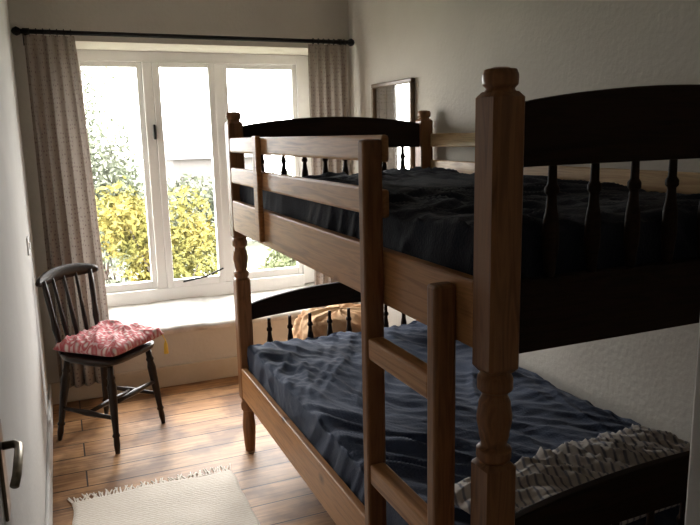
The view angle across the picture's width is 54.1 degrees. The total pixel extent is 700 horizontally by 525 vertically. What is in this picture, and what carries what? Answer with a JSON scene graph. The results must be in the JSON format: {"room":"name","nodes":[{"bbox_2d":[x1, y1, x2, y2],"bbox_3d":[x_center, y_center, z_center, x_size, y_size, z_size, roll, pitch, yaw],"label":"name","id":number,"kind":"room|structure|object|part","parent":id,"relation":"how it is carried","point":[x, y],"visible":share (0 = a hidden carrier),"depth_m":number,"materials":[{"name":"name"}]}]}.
{"room":"bedroom","nodes":[
{"label":"bedroom","id":0,"kind":"room"},
{"bbox_2d":[0,0,47,524],"bbox_3d":[-1.192,-0.135,2.236,0.150,2.500,4.389,-6,11,-22],"label":"wall","id":1,"kind":"structure","parent":0,"point":[23,370],"depth_m":2.38,"materials":[{"name":"paint"}]},
{"bbox_2d":[26,236,30,255],"bbox_3d":[-1.482,-0.077,3.164,0.014,0.080,0.080,-6,11,-22],"label":"light switch","id":2,"kind":"object","parent":1,"relation":"attached to","point":[27,237],"visible":1,"depth_m":3.13,"materials":[{"name":"white paint"}]},
{"bbox_2d":[45,384,52,524],"bbox_3d":[-1.142,1.002,2.603,0.015,0.130,2.991,-6,11,-22],"label":"baseboard","id":3,"kind":"structure","parent":1,"relation":"attached to","point":[49,460],"depth_m":3.02,"materials":[{"name":"paint"}]},
{"bbox_2d":[7,0,351,383],"bbox_3d":[-0.976,-0.532,4.350,1.932,2.500,0.500,-6,11,-22],"label":"wall","id":4,"kind":"structure","parent":0,"point":[297,19],"depth_m":3.98,"materials":[{"name":"paint"}]},
{"bbox_2d":[48,356,237,404],"bbox_3d":[-0.849,0.674,4.332,1.932,0.130,0.018,-6,11,-22],"label":"baseboard","id":5,"kind":"structure","parent":4,"relation":"attached to","point":[193,372],"depth_m":4.21,"materials":[{"name":"paint"}]},
{"bbox_2d":[11,26,354,45],"bbox_3d":[-0.871,-1.267,3.922,1.920,0.090,0.123,-6,11,-22],"label":"curtain rod","id":6,"kind":"object","parent":4,"relation":"attached to","point":[15,30],"visible":0.94,"depth_m":3.82,"materials":[{"name":"black metal"}]},
{"bbox_2d":[23,34,115,387],"bbox_3d":[-1.527,-0.244,3.774,0.301,1.927,0.069,-5,11,-18],"label":"curtain","id":7,"kind":"object","parent":6,"relation":"hanging from","point":[64,168],"visible":0.72,"depth_m":3.73,"materials":[{"name":"fabric"}]},
{"bbox_2d":[308,44,353,307],"bbox_3d":[-0.120,-0.521,4.336,0.275,1.647,0.061,-6,11,-22],"label":"curtain","id":8,"kind":"object","parent":6,"relation":"hanging from","point":[327,64],"visible":0.31,"depth_m":4.23,"materials":[{"name":"fabric"}]},
{"bbox_2d":[76,49,302,292],"bbox_3d":[-0.993,-0.596,4.487,1.388,1.495,0.080,-6,11,-22],"label":"window","id":9,"kind":"structure","parent":4,"relation":"in","point":[83,55],"depth_m":4.42,"materials":[{"name":"white paint"}]},
{"bbox_3d":[-1.619,-0.504,4.244,0.033,1.430,0.040,-6,11,-22],"label":"sash stile","id":10,"kind":"part","parent":9,"relation":"part of","materials":[{"name":"white wood"}]},
{"bbox_3d":[-1.473,-1.208,4.182,0.317,0.030,0.040,-6,11,-22],"label":"sash rail","id":11,"kind":"part","parent":9,"relation":"part of","materials":[{"name":"white wood"}]},
{"bbox_3d":[-1.444,0.159,4.436,0.317,0.050,0.040,-6,11,-22],"label":"sash rail","id":12,"kind":"part","parent":9,"relation":"part of","materials":[{"name":"white wood"}]},
{"bbox_3d":[-1.298,-0.535,4.377,0.033,1.430,0.040,-6,11,-22],"label":"sash stile","id":13,"kind":"part","parent":9,"relation":"part of","materials":[{"name":"white wood"}]},
{"bbox_3d":[-1.253,-0.539,4.390,0.060,1.430,0.070,-6,11,-22],"label":"mullion","id":14,"kind":"part","parent":9,"relation":"part of","materials":[{"name":"white wood"}]},
{"bbox_2d":[153,125,155,138],"bbox_3d":[-1.224,-0.817,4.296,0.012,0.090,0.035,-6,11,-22],"label":"handle","id":15,"kind":"object","parent":9,"relation":"attached to","point":[154,126],"visible":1,"depth_m":4.28,"materials":[{"name":"black metal"}]},
{"bbox_3d":[-1.196,-0.540,4.387,0.042,1.430,0.040,-6,11,-22],"label":"sash stile","id":16,"kind":"part","parent":9,"relation":"part of","materials":[{"name":"white wood"}]},
{"bbox_3d":[-1.053,-1.243,4.324,0.301,0.030,0.040,-6,11,-22],"label":"sash rail","id":17,"kind":"part","parent":9,"relation":"part of","materials":[{"name":"white wood"}]},
{"bbox_3d":[-1.024,0.123,4.578,0.301,0.050,0.040,-6,11,-22],"label":"sash rail","id":18,"kind":"part","parent":9,"relation":"part of","materials":[{"name":"white wood"}]},
{"bbox_2d":[183,268,223,282],"bbox_3d":[-0.969,0.084,4.551,0.273,0.077,0.032,-6,11,-22],"label":"stay","id":19,"kind":"object","parent":9,"relation":"attached to","point":[221,268],"visible":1,"depth_m":4.54,"materials":[{"name":"black metal"}]},
{"bbox_3d":[-0.880,-0.571,4.518,0.042,1.430,0.040,-6,11,-22],"label":"sash stile","id":20,"kind":"part","parent":9,"relation":"part of","materials":[{"name":"white wood"}]},
{"bbox_3d":[-0.848,-0.580,4.563,0.055,1.430,0.060,-6,11,-22],"label":"mullion","id":21,"kind":"part","parent":9,"relation":"part of","materials":[{"name":"white wood"}]},
{"bbox_3d":[-0.807,-0.584,4.580,0.033,1.430,0.040,-6,11,-22],"label":"sash stile","id":22,"kind":"part","parent":9,"relation":"part of","materials":[{"name":"white wood"}]},
{"bbox_3d":[-0.605,-1.293,4.542,0.439,0.030,0.040,-6,11,-22],"label":"sash rail","id":23,"kind":"part","parent":9,"relation":"part of","materials":[{"name":"white wood"}]},
{"bbox_3d":[-0.575,0.073,4.796,0.439,0.050,0.040,-6,11,-22],"label":"sash rail","id":24,"kind":"part","parent":9,"relation":"part of","materials":[{"name":"white wood"}]},
{"bbox_3d":[-0.373,-0.627,4.760,0.033,1.430,0.040,-6,11,-22],"label":"sash stile","id":25,"kind":"part","parent":9,"relation":"part of","materials":[{"name":"white wood"}]},
{"bbox_2d":[108,282,324,335],"bbox_3d":[-0.889,0.305,4.475,1.556,0.150,0.444,-6,11,-22],"label":"window sill","id":26,"kind":"structure","parent":4,"relation":"attached to","point":[189,314],"depth_m":4.37,"materials":[{"name":"paint"}]},
{"bbox_2d":[106,273,304,306],"bbox_3d":[-0.976,0.183,4.632,1.388,0.090,0.080,-6,11,-22],"label":"frame","id":27,"kind":"object","parent":26,"relation":"on","point":[293,280],"visible":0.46,"depth_m":4.57,"materials":[{"name":"white paint"}]},
{"bbox_2d":[295,55,314,282],"bbox_3d":[-0.314,-0.630,4.785,0.095,1.565,0.060,-6,11,-22],"label":"frame","id":28,"kind":"object","parent":4,"relation":"attached to","point":[302,76],"visible":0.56,"depth_m":4.67,"materials":[{"name":"white paint"}]},
{"bbox_2d":[53,376,335,524],"bbox_3d":[-0.128,1.091,2.691,2.232,0.120,3.989,-6,11,-22],"label":"floor","id":29,"kind":"structure","parent":0,"point":[202,429],"depth_m":3.33,"materials":[{"name":"brown wood"}]},
{"bbox_2d":[35,263,165,453],"bbox_3d":[-1.271,0.456,3.522,0.458,0.876,0.424,3,11,21],"label":"spindle-back chair","id":30,"kind":"object","parent":29,"relation":"on","point":[111,399],"visible":0.87,"depth_m":3.47,"materials":[{"name":"brown wood"}]},
{"bbox_3d":[-1.450,0.693,3.477,0.100,0.434,0.044,-5,11,-18],"label":"leg","id":31,"kind":"part","parent":30,"relation":"part of","materials":[{"name":"brown wood"}]},
{"bbox_3d":[-1.462,0.051,3.523,0.064,0.071,0.416,3,11,21],"label":"crest rail","id":32,"kind":"part","parent":30,"relation":"part of","materials":[{"name":"brown wood"}]},
{"bbox_3d":[-1.341,0.639,3.756,0.044,0.434,0.100,-7,12,-29],"label":"leg","id":33,"kind":"part","parent":30,"relation":"part of","materials":[{"name":"brown wood"}]},
{"bbox_3d":[-1.244,0.452,3.515,0.380,0.032,0.401,3,11,21],"label":"seat","id":34,"kind":"part","parent":30,"relation":"part of","materials":[{"name":"brown wood"}]},
{"bbox_2d":[53,319,168,356],"bbox_3d":[-1.215,0.417,3.512,0.387,0.187,0.412,3,11,21],"label":"seat cushion","id":35,"kind":"object","parent":30,"relation":"on","point":[108,338],"visible":1,"depth_m":3.41,"materials":[{"name":"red fabric"}]},
{"bbox_3d":[-1.148,0.712,3.337,0.043,0.434,0.099,-6,11,-23],"label":"leg","id":36,"kind":"part","parent":30,"relation":"part of","materials":[{"name":"brown wood"}]},
{"bbox_3d":[-1.035,0.653,3.644,0.077,0.433,0.043,-6,11,-23],"label":"leg","id":37,"kind":"part","parent":30,"relation":"part of","materials":[{"name":"brown wood"}]},
{"bbox_2d":[68,464,259,524],"bbox_3d":[-0.672,1.053,2.577,0.708,0.016,1.089,-6,11,-22],"label":"rag rug","id":38,"kind":"object","parent":29,"relation":"on","point":[218,498],"visible":1,"depth_m":2.84,"materials":[{"name":"beige fabric"}]},
{"bbox_2d":[287,303,360,339],"bbox_3d":[-0.050,0.517,3.923,0.638,0.554,0.512,-6,11,-22],"label":"pile","id":39,"kind":"object","parent":29,"relation":"on","point":[319,316],"visible":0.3,"depth_m":3.78,"materials":[{"name":"beige fabric"}]},
{"bbox_2d":[225,67,699,524],"bbox_3d":[0.315,0.240,2.467,1.089,1.614,2.093,-6,11,-22],"label":"bunk bed","id":40,"kind":"object","parent":29,"relation":"on","point":[501,314],"visible":0.85,"depth_m":1.44,"materials":[{"name":"brown wood"}]},
{"bbox_3d":[-0.505,0.120,3.209,0.070,1.614,0.070,-6,11,-22],"label":"post","id":41,"kind":"part","parent":40,"relation":"part of","materials":[{"name":"brown wood"}]},
{"bbox_3d":[-0.116,0.728,2.368,0.028,0.150,1.963,-6,11,-22],"label":"rail","id":42,"kind":"part","parent":40,"relation":"part of","materials":[{"name":"brown wood"}]},
{"bbox_3d":[-0.057,0.164,3.410,0.914,0.134,0.026,-6,11,-22],"label":"headboard","id":43,"kind":"part","parent":40,"relation":"part of","materials":[{"name":"brown wood"}]},
{"bbox_3d":[-0.073,-0.616,3.265,0.914,0.153,0.026,-6,11,-22],"label":"headboard","id":44,"kind":"part","parent":40,"relation":"part of","materials":[{"name":"brown wood"}]},
{"bbox_3d":[-0.133,-0.057,2.222,0.028,0.137,1.963,-6,11,-22],"label":"rail","id":45,"kind":"part","parent":40,"relation":"part of","materials":[{"name":"brown wood"}]},
{"bbox_3d":[0.388,0.032,3.578,0.070,1.614,0.070,-6,11,-22],"label":"post","id":46,"kind":"part","parent":40,"relation":"part of","materials":[{"name":"brown wood"}]},
{"bbox_2d":[247,320,679,524],"bbox_3d":[0.338,0.575,2.539,0.980,0.210,1.981,-6,11,-22],"label":"bedding","id":47,"kind":"object","parent":40,"relation":"on","point":[316,382],"visible":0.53,"depth_m":2.44,"materials":[{"name":"blue fabric"}]},
{"bbox_2d":[454,424,689,524],"bbox_3d":[0.660,0.565,1.819,0.800,0.114,0.340,-6,12,-26],"label":"blanket","id":48,"kind":"object","parent":47,"relation":"on","point":[549,472],"visible":0.48,"depth_m":1.83,"materials":[{"name":"fabric"}]},
{"bbox_2d":[240,166,699,277],"bbox_3d":[0.329,-0.192,2.397,0.989,0.208,1.990,-6,11,-22],"label":"mattress","id":49,"kind":"object","parent":40,"relation":"on","point":[431,217],"visible":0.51,"depth_m":1.63,"materials":[{"name":"fabric"}]},
{"bbox_3d":[0.287,0.444,1.375,0.070,1.614,0.070,-6,11,-22],"label":"post","id":50,"kind":"part","parent":40,"relation":"part of","materials":[{"name":"brown wood"}]},
{"bbox_3d":[0.736,0.510,1.581,0.914,0.130,0.026,-6,11,-22],"label":"headboard","id":51,"kind":"part","parent":40,"relation":"part of","materials":[{"name":"brown wood"}]},
{"bbox_3d":[0.726,0.065,1.498,0.910,0.145,0.026,-6,11,-22],"label":"rail","id":52,"kind":"part","parent":40,"relation":"part of","materials":[{"name":"brown wood"}]},
{"bbox_3d":[0.718,-0.292,1.431,0.914,0.153,0.026,-6,11,-22],"label":"headboard","id":53,"kind":"part","parent":40,"relation":"part of","materials":[{"name":"brown wood"}]},
{"bbox_2d":[348,0,699,442],"bbox_3d":[0.723,-0.324,3.030,0.150,2.500,4.389,-6,11,-22],"label":"wall","id":54,"kind":"structure","parent":0,"point":[556,47],"depth_m":2.60,"materials":[{"name":"paint"}]},
{"bbox_2d":[371,78,414,169],"bbox_3d":[0.238,-0.699,3.875,0.026,0.630,0.500,-6,11,-22],"label":"wall mirror","id":55,"kind":"object","parent":54,"relation":"attached to","point":[395,99],"visible":0.48,"depth_m":3.81,"materials":[{"name":"brown wood"}]},
{"bbox_3d":[0.145,-0.737,4.090,0.026,0.582,0.024,-6,11,-22],"label":"frame","id":56,"kind":"part","parent":55,"relation":"part of","materials":[{"name":"wood"}]},
{"bbox_3d":[0.232,-0.997,3.819,0.026,0.024,0.500,-6,11,-22],"label":"frame","id":57,"kind":"part","parent":55,"relation":"part of","materials":[{"name":"wood"}]},
{"bbox_3d":[0.332,-0.661,3.659,0.026,0.582,0.024,-6,11,-22],"label":"frame","id":58,"kind":"part","parent":55,"relation":"part of","materials":[{"name":"wood"}]},
{"bbox_3d":[0.601,0.112,0.699,1.932,2.500,0.120,-6,11,-22],"label":"wall","id":59,"kind":"structure","parent":0,"visible":0},
{"bbox_2d":[0,440,23,524],"bbox_3d":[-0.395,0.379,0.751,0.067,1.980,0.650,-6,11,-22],"label":"door handle","id":60,"kind":"object","parent":59,"relation":"attached to","point":[2,512],"depth_m":0.94,"materials":[{"name":"metal"}]},
{"bbox_2d":[0,419,10,521],"bbox_3d":[-0.497,0.297,0.983,0.005,0.140,0.045,-6,11,-22],"label":"plate","id":61,"kind":"object","parent":60,"relation":"attached to","point":[3,469],"depth_m":0.97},
{"bbox_3d":[-0.462,0.273,0.935,0.031,0.023,0.124,-6,11,-22],"label":"handle","id":62,"kind":"part","parent":60,"relation":"part of","materials":[{"name":"silver metal"}]},
{"bbox_3d":[-0.462,0.273,0.935,0.031,0.023,0.124,-6,11,-22],"label":"lever","id":63,"kind":"part","parent":60,"relation":"part of","materials":[{"name":"metal"}]},
{"bbox_2d":[684,322,699,524],"bbox_3d":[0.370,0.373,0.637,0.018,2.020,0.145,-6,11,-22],"label":"door frame","id":64,"kind":"structure","parent":59,"relation":"attached to","point":[692,517],"depth_m":0.66,"materials":[{"name":"white paint"}]},
{"label":"outside","id":65,"kind":"structure","parent":0,"visible":0},
{"bbox_2d":[102,182,281,284],"bbox_3d":[-5.698,-1.257,18.697,32.000,0.120,29.250,-6,11,-22],"label":"ground","id":66,"kind":"structure","parent":65,"point":[257,253],"depth_m":11.69,"materials":[{"name":"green plant"}]},
{"bbox_2d":[81,67,115,154],"bbox_3d":[-6.188,-2.706,14.113,2.877,4.456,2.176,-6,11,-22],"label":"tree","id":67,"kind":"object","parent":66,"relation":"on","point":[92,106],"visible":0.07,"depth_m":14.43,"materials":[{"name":"green plant"}]},
{"bbox_2d":[87,109,144,284],"bbox_3d":[-3.193,-0.737,8.648,1.470,2.449,1.273,-6,11,-22],"label":"shrub","id":68,"kind":"object","parent":66,"relation":"on","point":[111,168],"visible":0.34,"depth_m":8.46,"materials":[{"name":"green plant"}]},
{"bbox_3d":[-3.047,-0.299,8.612,0.072,1.577,0.344,-8,12,-32],"label":"stem","id":69,"kind":"part","parent":68,"relation":"part of","materials":[{"name":"brown plant"}]},
{"bbox_3d":[-3.114,-0.315,8.896,0.121,1.509,0.296,-6,11,-22],"label":"stem","id":70,"kind":"part","parent":68,"relation":"part of","materials":[{"name":"brown plant"}]},
{"bbox_2d":[94,176,217,282],"bbox_3d":[-1.942,-0.130,7.459,1.688,1.639,1.004,-6,11,-22],"label":"shrub","id":71,"kind":"object","parent":66,"relation":"on","point":[126,223],"visible":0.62,"depth_m":7.28,"materials":[{"name":"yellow plant"}]},
{"bbox_3d":[-2.133,0.162,7.344,0.384,1.103,0.306,-6,11,-22],"label":"stem","id":72,"kind":"part","parent":71,"relation":"part of","materials":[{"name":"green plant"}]},
{"bbox_2d":[95,167,292,251],"bbox_3d":[-2.618,-1.021,12.675,5.396,1.556,1.529,-6,12,-25],"label":"hedge","id":73,"kind":"object","parent":66,"relation":"on","point":[208,194],"visible":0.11,"depth_m":12.44,"materials":[{"name":"green plant"}]},
{"bbox_2d":[164,138,270,205],"bbox_3d":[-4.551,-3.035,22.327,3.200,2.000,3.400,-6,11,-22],"label":"house","id":74,"kind":"structure","parent":66,"relation":"on","point":[189,156],"depth_m":20.80,"materials":[{"name":"stone"}]},
{"bbox_2d":[257,245,296,269],"bbox_3d":[-0.567,-0.058,8.791,1.583,0.957,1.353,-6,11,-22],"label":"shrub","id":75,"kind":"object","parent":66,"relation":"on","point":[285,261],"visible":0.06,"depth_m":8.29,"materials":[{"name":"green plant"}]}
]}

